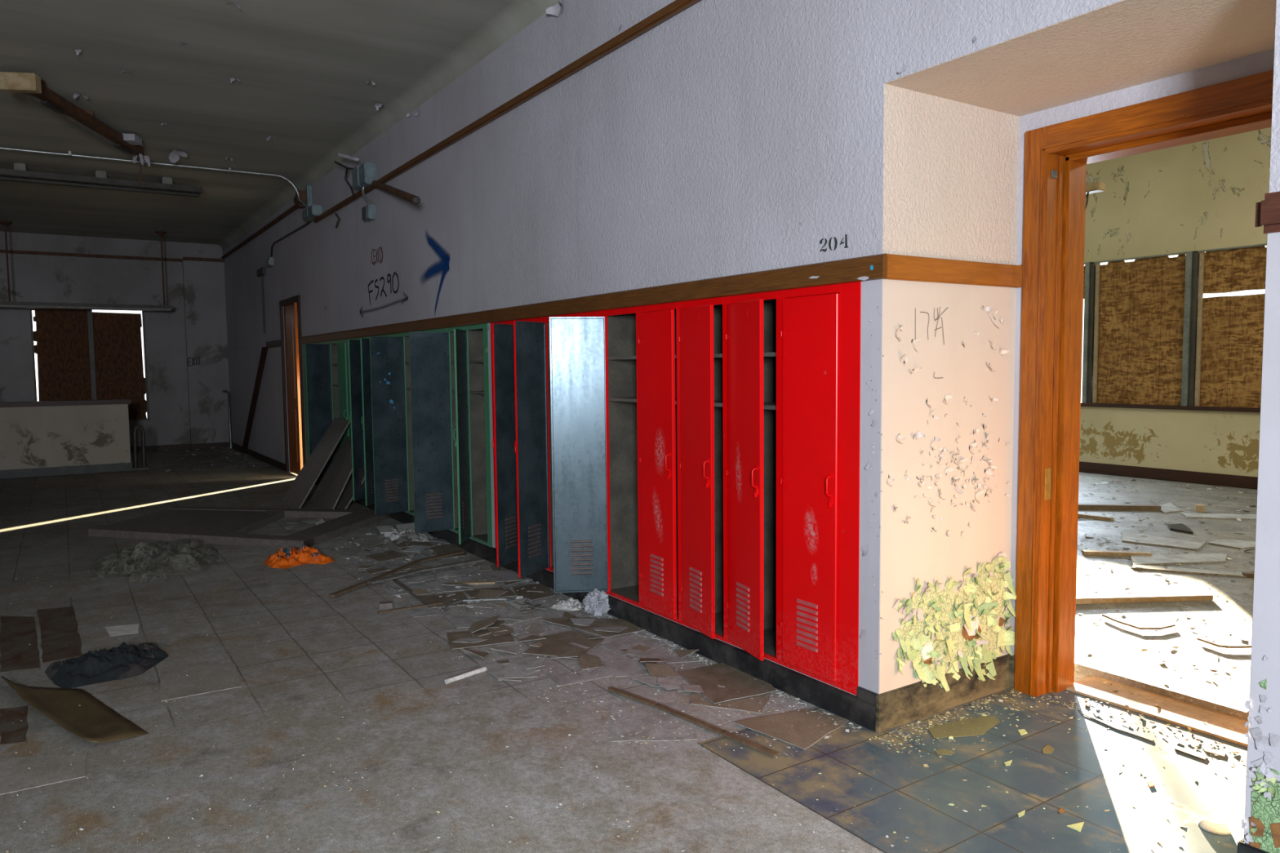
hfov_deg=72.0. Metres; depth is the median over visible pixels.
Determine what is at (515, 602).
shard
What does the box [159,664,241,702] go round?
floor tile
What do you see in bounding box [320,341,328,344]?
locker
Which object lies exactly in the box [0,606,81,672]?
tiles
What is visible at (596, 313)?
locker
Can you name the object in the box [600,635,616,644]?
shard
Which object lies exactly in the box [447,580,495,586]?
plank
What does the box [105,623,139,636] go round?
paper sheet
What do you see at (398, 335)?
locker
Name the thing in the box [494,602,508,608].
shard
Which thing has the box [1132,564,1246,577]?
fragment
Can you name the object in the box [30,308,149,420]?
window
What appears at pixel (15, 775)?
floor tile
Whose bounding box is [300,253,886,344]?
trim
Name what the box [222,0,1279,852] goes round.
wall
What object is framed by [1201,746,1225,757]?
splinter
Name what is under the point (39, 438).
wall
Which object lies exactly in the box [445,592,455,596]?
shard
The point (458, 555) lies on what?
shard
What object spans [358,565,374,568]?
shard
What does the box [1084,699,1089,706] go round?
splinter
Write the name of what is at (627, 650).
shard
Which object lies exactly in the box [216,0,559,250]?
trim
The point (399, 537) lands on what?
mound
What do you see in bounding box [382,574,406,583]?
shard
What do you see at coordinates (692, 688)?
shard
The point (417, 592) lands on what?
shard
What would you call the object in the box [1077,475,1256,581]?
litter
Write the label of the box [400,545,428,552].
shard
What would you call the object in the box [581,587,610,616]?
crumpled paper
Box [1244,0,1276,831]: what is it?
wall
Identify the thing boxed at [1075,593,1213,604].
plank
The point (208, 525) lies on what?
board
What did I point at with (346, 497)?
leaning board
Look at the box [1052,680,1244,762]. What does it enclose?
litter
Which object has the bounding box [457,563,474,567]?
shard
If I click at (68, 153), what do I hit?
conduit
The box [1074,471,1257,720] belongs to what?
floor
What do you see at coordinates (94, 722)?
sheet
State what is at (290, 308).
door
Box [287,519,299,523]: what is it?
shard
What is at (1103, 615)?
plank
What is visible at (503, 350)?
locker
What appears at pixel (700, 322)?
locker
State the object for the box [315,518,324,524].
fragment
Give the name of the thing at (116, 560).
plastic sheet
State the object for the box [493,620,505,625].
shard
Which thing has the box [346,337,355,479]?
locker
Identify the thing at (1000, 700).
crumbs
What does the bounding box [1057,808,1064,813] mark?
shard
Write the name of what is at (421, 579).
shard
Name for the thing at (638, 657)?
shard
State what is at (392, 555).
floor tile
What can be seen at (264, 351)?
wooden plank
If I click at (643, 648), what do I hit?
shard
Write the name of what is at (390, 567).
floor tile
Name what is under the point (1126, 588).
litter
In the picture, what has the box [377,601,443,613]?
wooden lath
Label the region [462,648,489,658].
shard
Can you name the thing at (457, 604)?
paint sliver
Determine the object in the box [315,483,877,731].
baseboard
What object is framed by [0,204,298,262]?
trim
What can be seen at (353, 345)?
locker
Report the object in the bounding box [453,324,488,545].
locker
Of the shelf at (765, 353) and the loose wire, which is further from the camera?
the loose wire
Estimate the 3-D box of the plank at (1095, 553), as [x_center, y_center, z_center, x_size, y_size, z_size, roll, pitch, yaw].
[3.803,1.014,7.025,0.494,0.030,0.060,0,4,12]
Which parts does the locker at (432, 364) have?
frame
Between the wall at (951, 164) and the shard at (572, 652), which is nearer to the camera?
the wall at (951, 164)
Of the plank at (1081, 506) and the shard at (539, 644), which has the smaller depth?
the shard at (539, 644)
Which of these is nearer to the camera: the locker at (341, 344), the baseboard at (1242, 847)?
the baseboard at (1242, 847)
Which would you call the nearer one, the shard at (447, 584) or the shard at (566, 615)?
the shard at (566, 615)
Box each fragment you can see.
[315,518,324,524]
[376,525,397,533]
[395,522,414,533]
[1121,532,1207,550]
[1130,553,1227,564]
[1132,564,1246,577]
[1159,502,1181,513]
[1181,512,1256,519]
[1208,539,1255,549]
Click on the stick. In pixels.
(460, 677)
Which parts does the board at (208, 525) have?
solid panel, rail, rail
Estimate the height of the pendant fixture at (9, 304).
1.450 m
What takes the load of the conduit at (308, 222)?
attached to the wall at (724, 138)
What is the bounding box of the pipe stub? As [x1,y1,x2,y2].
[371,180,420,204]
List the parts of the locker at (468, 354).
handle, door, frame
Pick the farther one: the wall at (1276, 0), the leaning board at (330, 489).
the leaning board at (330, 489)
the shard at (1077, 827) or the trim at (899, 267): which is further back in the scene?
the trim at (899, 267)
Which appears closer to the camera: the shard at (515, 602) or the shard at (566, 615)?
the shard at (566, 615)
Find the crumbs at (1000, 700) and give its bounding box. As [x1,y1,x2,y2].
[817,699,1243,850]
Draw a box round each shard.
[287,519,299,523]
[302,518,320,523]
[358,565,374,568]
[364,566,389,574]
[366,542,385,546]
[373,544,381,548]
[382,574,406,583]
[398,544,416,548]
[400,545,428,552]
[405,565,435,572]
[412,588,431,595]
[414,574,434,582]
[430,538,449,543]
[438,572,457,577]
[441,582,468,585]
[443,584,471,587]
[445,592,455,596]
[452,638,488,643]
[457,554,466,556]
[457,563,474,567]
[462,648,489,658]
[467,615,500,633]
[474,589,507,598]
[484,623,499,628]
[485,624,514,635]
[490,648,517,654]
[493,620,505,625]
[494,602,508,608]
[496,659,508,664]
[500,618,514,625]
[504,597,527,609]
[511,601,528,606]
[515,635,546,642]
[519,666,540,674]
[526,604,543,610]
[527,588,544,591]
[528,642,542,646]
[550,645,577,658]
[561,612,578,620]
[568,642,589,648]
[569,617,595,626]
[577,653,604,670]
[587,635,604,639]
[591,626,628,632]
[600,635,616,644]
[617,648,630,652]
[631,644,652,651]
[633,656,647,660]
[640,657,665,662]
[644,662,681,677]
[657,676,682,689]
[673,648,698,658]
[680,684,703,693]
[928,715,999,737]
[934,748,955,755]
[1004,760,1012,765]
[1017,728,1027,735]
[1017,809,1025,817]
[1042,744,1054,754]
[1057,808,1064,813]
[1066,822,1084,831]
[1197,817,1231,835]
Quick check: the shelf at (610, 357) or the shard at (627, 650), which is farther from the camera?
the shelf at (610, 357)
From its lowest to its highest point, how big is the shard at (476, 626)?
0.055 m
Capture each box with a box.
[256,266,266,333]
[265,257,274,267]
[302,184,322,221]
[334,152,377,198]
[361,186,376,222]
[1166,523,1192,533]
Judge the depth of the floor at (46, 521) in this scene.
3.69 m
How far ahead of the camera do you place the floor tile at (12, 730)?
3.98 m
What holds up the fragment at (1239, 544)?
on the floor at (1109, 659)
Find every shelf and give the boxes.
[468,360,483,362]
[469,391,484,394]
[608,355,636,359]
[608,396,636,402]
[713,353,722,358]
[714,400,723,407]
[763,351,776,356]
[763,401,776,409]
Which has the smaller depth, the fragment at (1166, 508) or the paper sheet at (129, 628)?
the paper sheet at (129, 628)
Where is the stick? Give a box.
[444,666,486,684]
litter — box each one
[137,446,267,472]
[331,522,573,614]
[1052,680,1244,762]
[1075,533,1253,707]
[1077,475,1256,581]
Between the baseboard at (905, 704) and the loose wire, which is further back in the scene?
the loose wire
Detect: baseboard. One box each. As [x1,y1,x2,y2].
[129,441,285,471]
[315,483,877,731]
[875,653,1014,733]
[1079,461,1257,489]
[1237,838,1268,852]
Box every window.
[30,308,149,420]
[1080,243,1266,412]
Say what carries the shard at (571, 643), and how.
on the debris
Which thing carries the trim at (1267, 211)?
attached to the wall at (724, 138)
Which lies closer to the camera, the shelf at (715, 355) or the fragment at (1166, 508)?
the shelf at (715, 355)
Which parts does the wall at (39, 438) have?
baseboard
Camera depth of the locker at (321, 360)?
11.18 m
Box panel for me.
[838,281,861,695]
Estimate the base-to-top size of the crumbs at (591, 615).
0.014 m
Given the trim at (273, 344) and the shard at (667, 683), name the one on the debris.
the shard at (667, 683)
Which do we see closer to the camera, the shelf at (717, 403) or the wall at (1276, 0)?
the wall at (1276, 0)
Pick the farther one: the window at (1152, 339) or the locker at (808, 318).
the window at (1152, 339)
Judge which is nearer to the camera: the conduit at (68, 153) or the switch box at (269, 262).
the conduit at (68, 153)
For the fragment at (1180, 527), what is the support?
on the floor at (1109, 659)
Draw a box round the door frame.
[1013,69,1273,746]
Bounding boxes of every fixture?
[0,71,150,185]
[0,162,203,197]
[0,220,173,311]
[1085,181,1106,208]
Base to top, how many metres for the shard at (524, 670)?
0.012 m
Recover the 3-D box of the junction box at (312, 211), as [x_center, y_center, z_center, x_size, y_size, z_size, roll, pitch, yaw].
[-4.279,-2.946,11.446,0.135,0.480,0.620,-3,5,-33]
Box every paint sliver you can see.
[443,589,473,591]
[457,604,493,608]
[498,679,521,681]
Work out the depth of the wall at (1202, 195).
11.17 m
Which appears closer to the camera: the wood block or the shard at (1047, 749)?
the shard at (1047, 749)
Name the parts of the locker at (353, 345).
door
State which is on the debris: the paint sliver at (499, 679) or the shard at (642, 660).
the shard at (642, 660)
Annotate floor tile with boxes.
[0,706,27,745]
[0,752,87,795]
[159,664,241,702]
[363,550,408,562]
[375,563,417,571]
[381,577,430,595]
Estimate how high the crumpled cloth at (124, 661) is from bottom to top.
0.104 m
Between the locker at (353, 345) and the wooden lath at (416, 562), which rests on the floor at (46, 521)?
the wooden lath at (416, 562)
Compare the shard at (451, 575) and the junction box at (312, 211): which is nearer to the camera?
the shard at (451, 575)
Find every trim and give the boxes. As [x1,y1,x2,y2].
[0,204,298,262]
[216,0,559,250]
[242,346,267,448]
[266,339,280,347]
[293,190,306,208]
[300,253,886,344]
[313,0,700,222]
[884,253,1022,287]
[1254,191,1279,234]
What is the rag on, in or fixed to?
on the floor at (46, 521)
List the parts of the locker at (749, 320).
number plate, door, handle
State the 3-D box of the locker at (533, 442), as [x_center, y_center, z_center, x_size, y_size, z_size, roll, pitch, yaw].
[-0.560,0.140,6.196,0.680,1.827,0.412,-3,5,-33]
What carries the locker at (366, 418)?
attached to the wall at (724, 138)
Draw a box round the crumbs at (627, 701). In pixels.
[456,582,845,759]
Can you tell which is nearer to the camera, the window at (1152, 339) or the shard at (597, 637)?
the shard at (597, 637)
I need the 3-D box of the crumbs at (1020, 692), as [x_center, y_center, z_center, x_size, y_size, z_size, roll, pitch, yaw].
[1.563,1.306,3.931,1.215,0.014,0.361,-3,5,-33]
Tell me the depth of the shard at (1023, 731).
3.79 m
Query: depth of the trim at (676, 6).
6.03 m
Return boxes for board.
[88,506,390,548]
[281,417,350,508]
[310,435,352,509]
[335,475,364,509]
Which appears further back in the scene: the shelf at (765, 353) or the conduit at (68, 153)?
the conduit at (68, 153)
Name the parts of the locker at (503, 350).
door, frame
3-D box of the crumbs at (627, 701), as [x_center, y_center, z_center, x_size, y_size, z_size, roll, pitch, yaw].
[-0.319,1.257,4.930,1.239,0.013,3.251,-3,5,-33]
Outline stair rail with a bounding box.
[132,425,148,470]
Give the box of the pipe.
[222,390,233,448]
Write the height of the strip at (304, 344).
1.827 m
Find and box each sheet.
[1,675,147,742]
[87,538,218,582]
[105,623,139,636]
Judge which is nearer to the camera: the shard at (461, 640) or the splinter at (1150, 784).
the splinter at (1150, 784)
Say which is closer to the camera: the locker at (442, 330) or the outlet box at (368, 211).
the locker at (442, 330)
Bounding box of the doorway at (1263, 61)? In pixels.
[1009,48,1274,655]
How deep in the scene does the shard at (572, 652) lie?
4.84 m
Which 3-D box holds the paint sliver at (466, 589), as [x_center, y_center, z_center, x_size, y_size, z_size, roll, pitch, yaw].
[-1.293,1.170,6.274,0.209,0.003,0.007,-2,4,-14]
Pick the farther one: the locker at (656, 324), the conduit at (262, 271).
the conduit at (262, 271)
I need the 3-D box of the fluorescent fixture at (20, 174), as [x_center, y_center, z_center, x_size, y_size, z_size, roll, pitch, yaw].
[-7.860,-3.147,10.834,4.434,0.160,0.440,-3,5,-33]
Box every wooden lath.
[328,551,463,596]
[367,558,484,583]
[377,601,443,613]
[391,578,432,607]
[608,686,778,757]
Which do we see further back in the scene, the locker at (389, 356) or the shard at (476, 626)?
the locker at (389, 356)
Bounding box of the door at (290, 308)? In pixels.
[279,294,306,475]
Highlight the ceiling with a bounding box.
[0,0,563,244]
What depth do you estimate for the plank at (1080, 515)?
8.65 m
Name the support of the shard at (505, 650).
on the floor at (46, 521)
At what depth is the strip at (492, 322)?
7.09 m
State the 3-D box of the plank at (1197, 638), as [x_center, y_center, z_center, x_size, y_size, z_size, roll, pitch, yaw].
[3.163,1.177,4.750,0.267,0.012,0.098,2,5,32]
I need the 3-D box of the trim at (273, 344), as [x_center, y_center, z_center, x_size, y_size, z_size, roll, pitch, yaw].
[-5.868,-1.322,14.111,0.022,0.104,1.200,-3,5,-33]
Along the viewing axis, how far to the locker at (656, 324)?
5.12 m
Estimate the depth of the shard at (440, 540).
8.01 m
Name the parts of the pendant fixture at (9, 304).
rod, rod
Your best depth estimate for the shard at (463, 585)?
6.40 m
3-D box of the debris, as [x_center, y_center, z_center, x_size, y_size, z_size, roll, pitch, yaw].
[-0.321,1.217,5.483,2.499,0.018,3.734,-1,4,-1]
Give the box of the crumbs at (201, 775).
[0,530,938,852]
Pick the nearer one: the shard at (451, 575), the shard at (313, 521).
the shard at (451, 575)
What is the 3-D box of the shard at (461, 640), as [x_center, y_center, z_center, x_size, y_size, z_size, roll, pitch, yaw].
[-0.989,1.250,5.130,0.166,0.014,0.121,1,4,25]
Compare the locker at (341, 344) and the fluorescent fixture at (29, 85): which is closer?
the fluorescent fixture at (29, 85)
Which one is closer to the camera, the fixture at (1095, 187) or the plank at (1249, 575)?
the plank at (1249, 575)
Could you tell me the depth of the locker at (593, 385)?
5.64 m
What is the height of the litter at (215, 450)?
0.053 m
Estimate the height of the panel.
1.827 m
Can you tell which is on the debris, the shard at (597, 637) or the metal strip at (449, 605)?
the shard at (597, 637)
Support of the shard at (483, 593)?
on the debris
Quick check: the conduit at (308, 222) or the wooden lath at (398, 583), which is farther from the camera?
the conduit at (308, 222)
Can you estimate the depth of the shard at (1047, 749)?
3.62 m
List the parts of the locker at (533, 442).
door, frame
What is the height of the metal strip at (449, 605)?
0.010 m
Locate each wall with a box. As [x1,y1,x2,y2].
[0,231,229,448]
[0,399,132,479]
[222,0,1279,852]
[879,0,1275,693]
[1079,127,1271,477]
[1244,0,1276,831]
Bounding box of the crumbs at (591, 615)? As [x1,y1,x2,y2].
[581,603,861,732]
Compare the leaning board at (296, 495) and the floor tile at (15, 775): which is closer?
the floor tile at (15, 775)
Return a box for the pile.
[549,597,584,611]
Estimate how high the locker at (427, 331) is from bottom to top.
1.827 m
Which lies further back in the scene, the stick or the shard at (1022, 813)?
the stick
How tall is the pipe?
1.184 m
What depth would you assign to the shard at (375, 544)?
7.91 m
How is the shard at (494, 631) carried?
on the debris
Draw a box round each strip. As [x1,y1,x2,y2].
[302,343,309,460]
[441,597,547,611]
[483,323,493,546]
[490,322,496,548]
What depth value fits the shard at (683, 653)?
4.86 m
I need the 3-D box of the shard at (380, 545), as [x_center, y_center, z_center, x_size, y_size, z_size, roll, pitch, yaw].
[-2.350,1.074,7.853,0.079,0.016,0.110,-2,4,-18]
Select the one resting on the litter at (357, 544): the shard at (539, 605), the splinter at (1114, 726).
the shard at (539, 605)
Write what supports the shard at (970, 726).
on the floor at (46, 521)
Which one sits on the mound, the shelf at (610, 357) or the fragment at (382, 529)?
the fragment at (382, 529)
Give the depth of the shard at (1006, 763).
3.50 m
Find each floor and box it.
[0,447,1247,852]
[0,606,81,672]
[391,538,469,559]
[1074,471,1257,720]
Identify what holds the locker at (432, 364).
attached to the wall at (724, 138)
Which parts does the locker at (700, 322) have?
number plate, handle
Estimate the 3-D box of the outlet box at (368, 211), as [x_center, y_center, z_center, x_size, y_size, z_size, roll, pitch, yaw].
[-2.921,-2.414,9.460,0.091,0.384,0.240,-3,5,-33]
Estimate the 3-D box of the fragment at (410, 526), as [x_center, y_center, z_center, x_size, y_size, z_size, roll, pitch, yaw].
[-2.232,0.974,8.508,0.211,0.034,0.370,-2,4,-22]
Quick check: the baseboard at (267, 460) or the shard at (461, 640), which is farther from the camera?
the baseboard at (267, 460)
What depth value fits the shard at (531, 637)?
5.13 m
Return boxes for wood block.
[378,600,392,609]
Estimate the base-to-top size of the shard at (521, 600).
0.029 m
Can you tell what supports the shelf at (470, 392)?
attached to the locker at (468, 354)
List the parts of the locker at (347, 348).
door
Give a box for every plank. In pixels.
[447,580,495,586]
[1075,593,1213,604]
[1078,503,1160,511]
[1078,513,1112,520]
[1081,550,1151,556]
[1102,613,1175,630]
[1195,503,1204,512]
[1196,637,1251,648]
[1242,572,1253,577]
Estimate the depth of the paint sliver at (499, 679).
4.47 m
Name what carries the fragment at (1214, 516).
on the floor at (1109, 659)
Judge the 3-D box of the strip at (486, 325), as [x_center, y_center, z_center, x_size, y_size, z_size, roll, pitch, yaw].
[-1.234,0.078,7.196,0.024,1.827,0.090,-3,5,-33]
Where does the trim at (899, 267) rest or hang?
attached to the wall at (951, 164)
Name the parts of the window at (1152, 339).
sill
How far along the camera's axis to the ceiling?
8.00 m
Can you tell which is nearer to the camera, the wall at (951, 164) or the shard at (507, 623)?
the wall at (951, 164)
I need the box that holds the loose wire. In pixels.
[334,213,339,228]
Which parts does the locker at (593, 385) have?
door, frame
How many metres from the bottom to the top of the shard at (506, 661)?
0.009 m
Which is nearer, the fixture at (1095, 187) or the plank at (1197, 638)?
the plank at (1197, 638)
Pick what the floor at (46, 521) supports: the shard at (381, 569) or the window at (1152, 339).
the shard at (381, 569)
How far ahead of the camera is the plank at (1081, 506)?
9.15 m
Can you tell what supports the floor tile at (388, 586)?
on the floor at (46, 521)
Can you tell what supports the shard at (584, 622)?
on the debris
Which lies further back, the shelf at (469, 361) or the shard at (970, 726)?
the shelf at (469, 361)
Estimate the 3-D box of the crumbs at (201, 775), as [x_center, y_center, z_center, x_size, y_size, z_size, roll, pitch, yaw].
[-2.226,1.254,5.286,2.796,0.010,7.520,-3,5,-33]
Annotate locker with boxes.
[305,340,340,484]
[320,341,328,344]
[337,339,350,487]
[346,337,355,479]
[347,335,377,501]
[360,334,388,506]
[369,331,414,515]
[388,333,406,512]
[408,326,463,533]
[414,329,430,332]
[429,328,451,530]
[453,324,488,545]
[491,317,542,567]
[493,320,516,324]
[513,314,569,577]
[549,306,639,606]
[569,311,600,316]
[636,302,679,623]
[676,297,724,641]
[723,290,777,662]
[777,284,840,688]
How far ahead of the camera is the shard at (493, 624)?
5.37 m
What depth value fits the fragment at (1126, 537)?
7.48 m
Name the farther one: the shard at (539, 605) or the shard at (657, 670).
the shard at (539, 605)
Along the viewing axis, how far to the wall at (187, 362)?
17.42 m
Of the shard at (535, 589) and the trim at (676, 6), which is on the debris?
the shard at (535, 589)
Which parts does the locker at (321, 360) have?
frame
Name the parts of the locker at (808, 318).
number plate, handle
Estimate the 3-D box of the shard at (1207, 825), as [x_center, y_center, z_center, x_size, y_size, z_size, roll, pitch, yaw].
[1.945,1.357,2.985,0.096,0.032,0.046,3,5,42]
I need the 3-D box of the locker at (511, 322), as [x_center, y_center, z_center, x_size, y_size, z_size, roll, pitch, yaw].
[-0.899,0.091,6.959,0.407,1.827,0.412,-3,5,-33]
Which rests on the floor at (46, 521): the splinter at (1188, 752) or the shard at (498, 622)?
the splinter at (1188, 752)
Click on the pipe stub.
(406, 196)
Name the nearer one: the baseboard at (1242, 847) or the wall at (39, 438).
the baseboard at (1242, 847)
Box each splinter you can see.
[1080,712,1153,742]
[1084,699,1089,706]
[1146,781,1155,787]
[1174,745,1207,760]
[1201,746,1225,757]
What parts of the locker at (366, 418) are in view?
door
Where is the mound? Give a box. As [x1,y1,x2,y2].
[376,528,434,545]
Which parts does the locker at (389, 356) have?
frame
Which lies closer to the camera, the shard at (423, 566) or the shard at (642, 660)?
the shard at (642, 660)
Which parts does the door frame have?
strike plate, head casing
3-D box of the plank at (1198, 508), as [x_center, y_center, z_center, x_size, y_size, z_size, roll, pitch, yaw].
[5.727,0.837,9.005,0.080,0.070,0.090,2,5,28]
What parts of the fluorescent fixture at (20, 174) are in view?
rail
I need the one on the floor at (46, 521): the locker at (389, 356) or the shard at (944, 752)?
the shard at (944, 752)
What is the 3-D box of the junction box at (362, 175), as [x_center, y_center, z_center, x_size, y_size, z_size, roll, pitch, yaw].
[-3.134,-2.741,9.590,0.274,0.457,0.885,-3,5,-33]
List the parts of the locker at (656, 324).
number plate, handle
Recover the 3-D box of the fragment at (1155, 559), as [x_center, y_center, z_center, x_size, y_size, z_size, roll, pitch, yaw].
[4.203,1.031,6.857,0.972,0.012,0.294,-1,4,-6]
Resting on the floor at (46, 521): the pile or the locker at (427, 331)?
the pile
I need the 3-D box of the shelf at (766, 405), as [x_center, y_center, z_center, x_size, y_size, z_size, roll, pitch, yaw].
[0.712,-0.108,4.545,0.330,0.020,0.394,-3,5,-33]
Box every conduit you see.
[0,146,308,208]
[270,220,313,257]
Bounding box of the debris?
[403,564,848,750]
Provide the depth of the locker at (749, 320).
4.47 m
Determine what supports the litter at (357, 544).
on the floor at (46, 521)
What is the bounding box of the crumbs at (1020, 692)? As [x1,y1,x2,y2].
[867,688,1073,757]
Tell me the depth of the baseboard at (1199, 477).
11.31 m
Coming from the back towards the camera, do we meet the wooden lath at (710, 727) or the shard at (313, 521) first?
the shard at (313, 521)
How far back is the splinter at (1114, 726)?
3.80 m
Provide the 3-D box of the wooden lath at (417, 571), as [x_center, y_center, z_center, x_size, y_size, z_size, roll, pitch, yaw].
[-1.649,1.110,6.818,0.117,0.012,1.010,3,6,44]
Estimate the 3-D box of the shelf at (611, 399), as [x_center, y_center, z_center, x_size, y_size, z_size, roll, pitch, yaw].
[0.032,-0.172,5.577,0.330,0.020,0.394,-3,5,-33]
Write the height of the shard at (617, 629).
0.021 m
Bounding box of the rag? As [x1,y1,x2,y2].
[263,543,334,568]
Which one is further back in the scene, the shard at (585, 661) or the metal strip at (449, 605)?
the metal strip at (449, 605)
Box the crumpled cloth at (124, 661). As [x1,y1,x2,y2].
[44,642,168,688]

